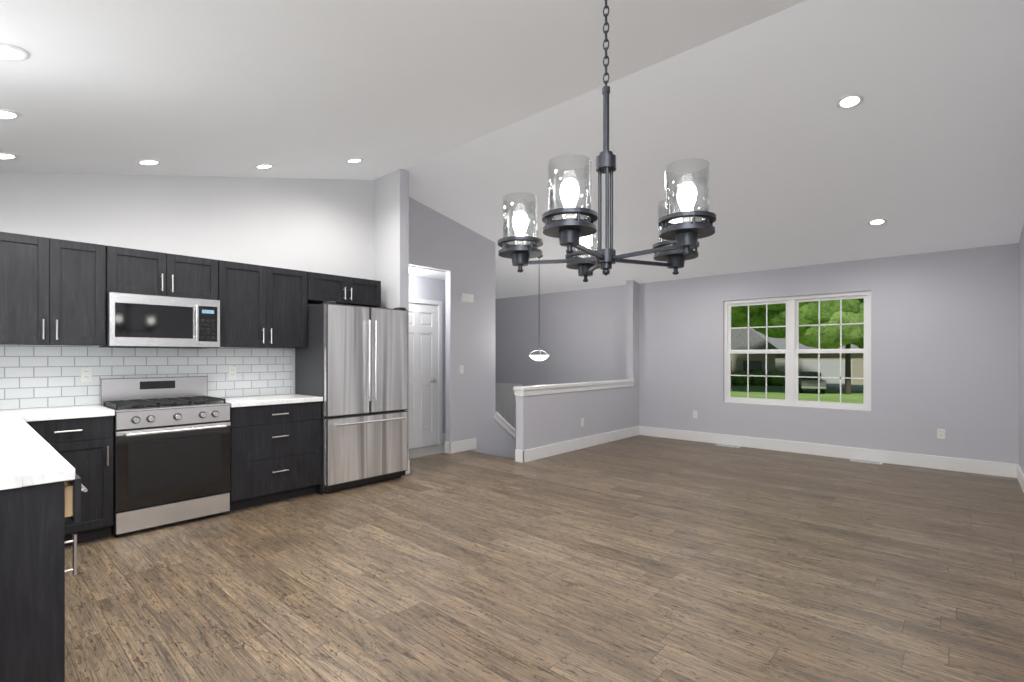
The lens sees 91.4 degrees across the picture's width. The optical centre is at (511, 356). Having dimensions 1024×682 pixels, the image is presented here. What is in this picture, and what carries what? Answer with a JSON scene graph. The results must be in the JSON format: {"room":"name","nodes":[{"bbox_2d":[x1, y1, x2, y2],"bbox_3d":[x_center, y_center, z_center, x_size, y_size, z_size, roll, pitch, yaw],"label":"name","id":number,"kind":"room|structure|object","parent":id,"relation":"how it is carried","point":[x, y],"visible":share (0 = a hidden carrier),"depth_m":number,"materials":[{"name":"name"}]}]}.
{"room":"kitchen","nodes":[
{"label":"kitchen","id":0,"kind":"room"},
{"bbox_2d":[0,172,515,458],"bbox_3d":[-1.837,0.250,5.657,0.100,5.300,7.050,0,0,42],"label":"wall","id":1,"kind":"structure","parent":0,"point":[324,226],"depth_m":5.08,"materials":[{"name":"grey paint"}]},
{"bbox_2d":[4,232,107,345],"bbox_3d":[-3.392,-0.460,3.598,0.340,0.750,0.687,0,0,42],"label":"upper cabinet","id":2,"kind":"object","parent":1,"relation":"attached to","point":[53,291],"depth_m":3.52,"materials":[{"name":"black wood"}]},
{"bbox_2d":[0,345,292,409],"bbox_3d":[-3.140,0.146,4.127,0.009,0.462,2.671,0,0,42],"label":"backsplash","id":3,"kind":"structure","parent":1,"relation":"attached to","point":[33,376],"depth_m":4.08,"materials":[{"name":"tile"}]},
{"bbox_2d":[81,367,91,381],"bbox_3d":[-3.324,0.140,3.908,0.010,0.114,0.070,0,0,42],"label":"electrical outlet","id":4,"kind":"object","parent":3,"relation":"attached to","point":[86,374],"visible":1,"depth_m":3.90,"materials":[{"name":"white plastic"}]},
{"bbox_2d":[228,366,235,378],"bbox_3d":[-2.622,0.150,4.689,0.010,0.114,0.070,0,0,42],"label":"electrical outlet","id":5,"kind":"object","parent":3,"relation":"attached to","point":[231,372],"visible":1,"depth_m":4.68,"materials":[{"name":"white plastic"}]},
{"bbox_2d":[108,246,219,299],"bbox_3d":[-2.906,-0.660,4.137,0.340,0.350,0.756,0,0,42],"label":"upper cabinet","id":6,"kind":"object","parent":1,"relation":"attached to","point":[134,271],"depth_m":4.00,"materials":[{"name":"black wood"}]},
{"bbox_2d":[99,292,219,348],"bbox_3d":[-2.865,-0.277,4.100,0.432,0.409,0.750,0,0,42],"label":"microwave","id":7,"kind":"object","parent":6,"relation":"attached to","point":[142,321],"visible":1,"depth_m":3.95,"materials":[{"name":"grey metal"}]},
{"bbox_2d":[220,260,311,347],"bbox_3d":[-2.387,-0.460,4.714,0.340,0.750,0.787,0,0,42],"label":"upper cabinet","id":8,"kind":"object","parent":1,"relation":"attached to","point":[261,306],"depth_m":4.58,"materials":[{"name":"black wood"}]},
{"bbox_2d":[312,272,380,306],"bbox_3d":[-1.845,-0.695,5.316,0.340,0.280,0.827,0,0,42],"label":"upper cabinet","id":9,"kind":"object","parent":1,"relation":"attached to","point":[344,290],"depth_m":5.20,"materials":[{"name":"black wood"}]},
{"bbox_2d":[460,365,463,373],"bbox_3d":[-0.688,0.175,6.849,0.011,0.114,0.070,0,0,42],"label":"switch plate","id":10,"kind":"object","parent":1,"relation":"attached to","point":[461,369],"visible":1,"depth_m":6.85,"materials":[{"name":"white plastic"}]},
{"bbox_2d":[449,438,475,453],"bbox_3d":[-0.668,1.225,6.868,0.016,0.150,0.486,0,0,42],"label":"baseboard","id":11,"kind":"structure","parent":1,"relation":"attached to","point":[470,444],"depth_m":6.85,"materials":[{"name":"white wood"}]},
{"bbox_2d":[461,293,473,302],"bbox_3d":[-0.615,-0.807,6.905,0.044,0.115,0.200,0,0,42],"label":"door chime","id":12,"kind":"object","parent":1,"relation":"attached to","point":[468,298],"visible":1,"depth_m":6.88,"materials":[{"name":"white plastic"}]},
{"bbox_2d":[493,411,515,438],"bbox_3d":[0.117,1.306,7.827,0.150,0.997,1.287,0,0,42],"label":"trim","id":13,"kind":"structure","parent":1,"relation":"on","point":[504,423],"depth_m":7.48,"materials":[{"name":"white wood"}]},
{"bbox_2d":[373,169,408,459],"bbox_3d":[-1.419,-0.450,5.732,0.620,3.900,0.120,0,0,42],"label":"wall","id":14,"kind":"structure","parent":0,"point":[391,231],"depth_m":5.57,"materials":[{"name":"grey paint"}]},
{"bbox_2d":[405,460,410,473],"bbox_3d":[-1.374,1.225,5.770,0.636,0.150,0.036,0,0,42],"label":"baseboard","id":15,"kind":"structure","parent":14,"relation":"attached to","point":[408,471],"depth_m":5.56,"materials":[{"name":"white wood"}]},
{"bbox_2d":[0,0,806,179],"bbox_3d":[-0.817,-1.675,2.492,6.050,1.154,4.010,0,0,42],"label":"ceiling","id":16,"kind":"structure","parent":0,"point":[315,89],"depth_m":2.90,"materials":[{"name":"white paint"}]},
{"bbox_2d":[0,152,19,159],"bbox_3d":[-3.344,-1.314,3.280,0.170,0.046,0.166,0,0,42],"label":"recessed light","id":17,"kind":"object","parent":16,"relation":"in","point":[7,156],"visible":1,"depth_m":3.30,"materials":[{"name":"white plastic"}]},
{"bbox_2d":[0,109,22,119],"bbox_3d":[-2.754,-1.304,2.695,0.170,0.046,0.166,0,0,42],"label":"recessed light","id":18,"kind":"object","parent":16,"relation":"in","point":[5,114],"visible":1,"depth_m":2.72,"materials":[{"name":"white"}]},
{"bbox_2d":[0,43,28,61],"bbox_3d":[-2.172,-1.297,2.131,0.170,0.046,0.166,0,0,42],"label":"recessed light","id":19,"kind":"object","parent":16,"relation":"in","point":[10,53],"visible":1,"depth_m":2.15,"materials":[{"name":"white plastic"}]},
{"bbox_2d":[136,159,161,165],"bbox_3d":[-2.823,-1.508,3.888,0.170,0.046,0.166,0,0,42],"label":"recessed light","id":20,"kind":"object","parent":16,"relation":"in","point":[148,162],"visible":1,"depth_m":3.88,"materials":[{"name":"white"}]},
{"bbox_2d":[254,164,273,168],"bbox_3d":[-2.240,-1.717,4.521,0.170,0.046,0.166,0,0,42],"label":"recessed light","id":21,"kind":"object","parent":16,"relation":"in","point":[264,166],"visible":0.98,"depth_m":4.51,"materials":[{"name":"white"}]},
{"bbox_2d":[346,158,362,162],"bbox_3d":[-1.520,-1.890,4.828,0.170,0.046,0.166,0,0,42],"label":"recessed light","id":22,"kind":"object","parent":16,"relation":"in","point":[356,160],"visible":0.96,"depth_m":4.82,"materials":[{"name":"white"}]},
{"bbox_2d":[498,0,715,281],"bbox_3d":[0.344,-0.976,1.774,0.758,1.372,0.765,0,0,42],"label":"chandelier","id":23,"kind":"object","parent":16,"relation":"hanging from","point":[682,231],"visible":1,"depth_m":1.63,"materials":[{"name":"grey metal"}]},
{"bbox_2d":[409,443,444,458],"bbox_3d":[-1.730,1.396,6.335,0.650,0.208,3.300,0,0,42],"label":"floor","id":24,"kind":"structure","parent":0,"point":[425,451],"depth_m":6.81,"materials":[{"name":"grey"}]},
{"bbox_2d":[409,275,445,432],"bbox_3d":[-1.935,0.100,6.519,0.100,2.800,3.300,0,0,42],"label":"wall","id":25,"kind":"structure","parent":0,"point":[426,288],"depth_m":7.40,"materials":[{"name":"grey paint"}]},
{"bbox_2d":[409,303,437,448],"bbox_3d":[-1.330,0.271,7.038,0.094,2.030,0.760,0,0,42],"label":"hall door","id":26,"kind":"structure","parent":25,"relation":"in","point":[423,375],"depth_m":7.14,"materials":[{"name":"white wood"}]},
{"bbox_2d":[409,298,441,444],"bbox_3d":[-1.347,0.238,7.053,0.058,2.107,0.894,0,0,42],"label":"door frame","id":27,"kind":"structure","parent":25,"relation":"attached to","point":[426,302],"depth_m":7.33,"materials":[{"name":"white wood"}]},
{"bbox_2d":[442,433,448,445],"bbox_3d":[-0.922,1.217,7.558,0.016,0.150,0.400,0,0,42],"label":"baseboard","id":28,"kind":"structure","parent":25,"relation":"attached to","point":[443,434],"depth_m":7.44,"materials":[{"name":"white wood"}]},
{"bbox_2d":[65,435,1023,681],"bbox_3d":[0.700,1.400,4.214,5.800,0.200,8.300,0,0,42],"label":"floor","id":29,"kind":"structure","parent":0,"point":[640,558],"depth_m":2.93,"materials":[{"name":"brown wood"}]},
{"bbox_2d":[0,480,71,681],"bbox_3d":[-1.927,0.860,1.634,0.530,0.880,0.642,0,0,42],"label":"base cabinet","id":30,"kind":"object","parent":29,"relation":"on","point":[36,520],"depth_m":1.64,"materials":[{"name":"black wood"}]},
{"bbox_2d":[0,409,74,489],"bbox_3d":[-2.762,0.399,2.408,2.848,0.040,0.660,0,0,42],"label":"countertop","id":31,"kind":"structure","parent":30,"relation":"on","point":[30,455],"depth_m":1.86,"materials":[{"name":"white stone"}]},
{"bbox_2d":[32,416,112,548],"bbox_3d":[-3.218,0.860,3.573,0.604,0.880,0.492,0,0,42],"label":"base cabinet","id":32,"kind":"object","parent":29,"relation":"on","point":[86,443],"depth_m":3.46,"materials":[{"name":"black wood"}]},
{"bbox_2d":[12,404,114,420],"bbox_3d":[-3.204,0.399,3.571,0.636,0.040,0.478,0,0,42],"label":"countertop","id":33,"kind":"structure","parent":32,"relation":"on","point":[80,411],"depth_m":3.45,"materials":[{"name":"white stone"}]},
{"bbox_2d":[99,376,230,536],"bbox_3d":[-2.771,0.738,4.015,0.684,1.125,0.748,0,0,42],"label":"range","id":34,"kind":"object","parent":29,"relation":"on","point":[171,450],"visible":0.96,"depth_m":3.85,"materials":[{"name":"grey metal"}]},
{"bbox_2d":[228,401,321,511],"bbox_3d":[-2.278,0.860,4.617,0.604,0.880,0.790,0,0,42],"label":"base cabinet","id":35,"kind":"object","parent":29,"relation":"on","point":[275,452],"depth_m":4.39,"materials":[{"name":"black wood"}]},
{"bbox_2d":[219,394,322,407],"bbox_3d":[-2.270,0.399,4.609,0.633,0.040,0.790,0,0,42],"label":"countertop","id":36,"kind":"structure","parent":35,"relation":"on","point":[243,401],"depth_m":4.50,"materials":[{"name":"white stone"}]},
{"bbox_2d":[295,301,407,493],"bbox_3d":[-1.640,0.389,5.206,0.716,1.822,0.921,0,0,42],"label":"fridge","id":37,"kind":"object","parent":29,"relation":"on","point":[351,365],"visible":0.98,"depth_m":4.93,"materials":[{"name":"grey metal"}]},
{"bbox_2d":[717,444,740,447],"bbox_3d":[3.142,1.296,7.270,0.320,0.006,0.120,0,0,42],"label":"floor vent","id":38,"kind":"object","parent":29,"relation":"in","point":[728,445],"visible":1,"depth_m":7.27,"materials":[{"name":"white metal"}]},
{"bbox_2d":[850,459,881,464],"bbox_3d":[4.368,1.296,6.166,0.320,0.006,0.120,0,0,42],"label":"floor vent","id":39,"kind":"object","parent":29,"relation":"in","point":[872,462],"visible":1,"depth_m":6.16,"materials":[{"name":"white metal"}]},
{"bbox_2d":[516,280,638,449],"bbox_3d":[1.081,0.250,7.268,0.120,5.300,2.950,0,0,42],"label":"wall","id":40,"kind":"structure","parent":0,"point":[546,419],"depth_m":7.16,"materials":[{"name":"grey paint"}]},
{"bbox_2d":[513,379,634,395],"bbox_3d":[1.006,0.430,7.185,0.180,0.110,2.775,0,0,42],"label":"trim","id":41,"kind":"structure","parent":40,"relation":"on","point":[551,388],"depth_m":6.84,"materials":[{"name":"white wood"}]},
{"bbox_2d":[517,426,640,462],"bbox_3d":[1.112,1.225,7.216,0.036,0.150,2.946,0,0,42],"label":"baseboard","id":42,"kind":"structure","parent":40,"relation":"attached to","point":[523,456],"depth_m":6.90,"materials":[{"name":"white wood"}]},
{"bbox_2d":[405,0,1023,298],"bbox_3d":[0.548,-1.696,6.100,8.850,1.112,6.000,0,0,42],"label":"ceiling","id":43,"kind":"structure","parent":0,"point":[920,148],"depth_m":4.33,"materials":[{"name":"white paint"}]},
{"bbox_2d":[529,255,549,362],"bbox_3d":[0.414,-0.731,7.633,0.325,1.649,0.325,0,0,42],"label":"pendant light","id":44,"kind":"object","parent":43,"relation":"hanging from","point":[539,357],"visible":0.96,"depth_m":7.61,"materials":[{"name":"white glass"}]},
{"bbox_2d":[836,94,863,108],"bbox_3d":[2.464,-1.859,3.648,0.170,0.039,0.167,0,0,42],"label":"recessed light","id":45,"kind":"object","parent":43,"relation":"in","point":[849,101],"visible":1,"depth_m":3.64,"materials":[{"name":"white"}]},
{"bbox_2d":[867,218,886,225],"bbox_3d":[3.871,-1.425,5.301,0.170,0.039,0.167,0,0,42],"label":"recessed light","id":46,"kind":"object","parent":43,"relation":"in","point":[877,222],"visible":1,"depth_m":5.30,"materials":[{"name":"white"}]},
{"bbox_2d":[495,243,1018,463],"bbox_3d":[2.405,0.250,8.163,8.550,5.300,0.150,0,0,42],"label":"wall","id":47,"kind":"structure","parent":0,"point":[945,340],"depth_m":6.40,"materials":[{"name":"grey paint"}]},
{"bbox_2d":[495,386,515,428],"bbox_3d":[-0.200,1.630,10.337,0.910,2.030,0.094,0,0,42],"label":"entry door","id":48,"kind":"structure","parent":47,"relation":"in","point":[505,402],"depth_m":10.28,"materials":[{"name":"grey"}]},
{"bbox_2d":[495,383,521,386],"bbox_3d":[-0.184,1.599,10.354,1.044,2.102,0.058,0,0,42],"label":"door frame","id":49,"kind":"structure","parent":47,"relation":"attached to","point":[506,384],"depth_m":10.23,"materials":[{"name":"white"}]},
{"bbox_2d":[724,291,870,410],"bbox_3d":[3.843,-0.072,6.861,1.786,1.501,0.070,0,0,42],"label":"window","id":50,"kind":"structure","parent":47,"relation":"in","point":[792,350],"depth_m":6.82,"materials":[{"name":"white plastic"}]},
{"bbox_2d":[731,302,863,402],"bbox_3d":[3.841,-0.072,6.859,1.620,1.335,0.024,0,0,42],"label":"window panel","id":51,"kind":"object","parent":50,"relation":"attached to","point":[801,356],"visible":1,"depth_m":6.76,"materials":[{"name":"clear glass"}]},
{"bbox_2d":[641,426,1012,477],"bbox_3d":[3.750,1.225,6.840,4.420,0.150,0.016,0,0,42],"label":"baseboard","id":52,"kind":"structure","parent":47,"relation":"attached to","point":[1011,470],"depth_m":6.37,"materials":[{"name":"white wood"}]},
{"bbox_2d":[937,429,944,438],"bbox_3d":[4.948,0.890,5.764,0.070,0.114,0.010,0,0,42],"label":"electrical outlet","id":53,"kind":"object","parent":47,"relation":"attached to","point":[940,433],"visible":1,"depth_m":5.76,"materials":[{"name":"white plastic"}]},
{"bbox_2d":[1019,223,1023,472],"bbox_3d":[2.799,-0.450,2.324,0.150,3.900,8.300,0,0,42],"label":"wall","id":54,"kind":"structure","parent":0,"point":[1021,352],"depth_m":5.11,"materials":[{"name":"grey paint"}]},
{"bbox_2d":[1013,464,1023,492],"bbox_3d":[2.737,1.225,2.380,0.016,0.150,8.000,0,0,42],"label":"baseboard","id":55,"kind":"structure","parent":54,"relation":"attached to","point":[1018,473],"depth_m":5.14,"materials":[{"name":"white wood"}]},
{"label":"outside","id":56,"kind":"structure","parent":0,"visible":0},
{"bbox_2d":[731,384,862,403],"bbox_3d":[28.631,2.850,61.687,160.000,0.300,210.000,0,0,42],"label":"ground","id":57,"kind":"structure","parent":56,"point":[779,393],"depth_m":35.62,"materials":[{"name":"green plant"}]},
{"bbox_2d":[731,370,784,385],"bbox_3d":[21.538,2.054,47.103,8.267,1.770,2.122,0,0,8],"label":"shrub","id":58,"kind":"object","parent":57,"relation":"on","point":[757,381],"depth_m":46.22,"materials":[{"name":"green plant"}]},
{"bbox_2d":[731,327,862,384],"bbox_3d":[27.509,-0.450,53.010,19.800,6.300,11.000,0,0,8],"label":"house","id":59,"kind":"structure","parent":57,"relation":"on","point":[805,361],"depth_m":49.11,"materials":[{"name":"beige"}]},
{"bbox_2d":[731,298,863,393],"bbox_3d":[20.869,-4.504,36.053,18.536,14.407,16.400,0,0,42],"label":"tree","id":60,"kind":"object","parent":57,"relation":"on","point":[809,315],"depth_m":33.14,"materials":[{"name":"green plant"}]},
{"bbox_2d":[826,385,862,391],"bbox_3d":[29.036,2.685,34.416,5.000,0.030,25.600,0,0,8],"label":"gravel drive","id":61,"kind":"structure","parent":57,"relation":"on","point":[857,387],"depth_m":43.31,"materials":[{"name":"grey gravel"}]},
{"bbox_2d":[798,371,825,393],"bbox_3d":[22.608,1.932,37.978,1.632,1.536,4.368,0,0,24],"label":"truck","id":62,"kind":"object","parent":61,"relation":"on","point":[806,383],"depth_m":36.31,"materials":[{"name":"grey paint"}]}
]}

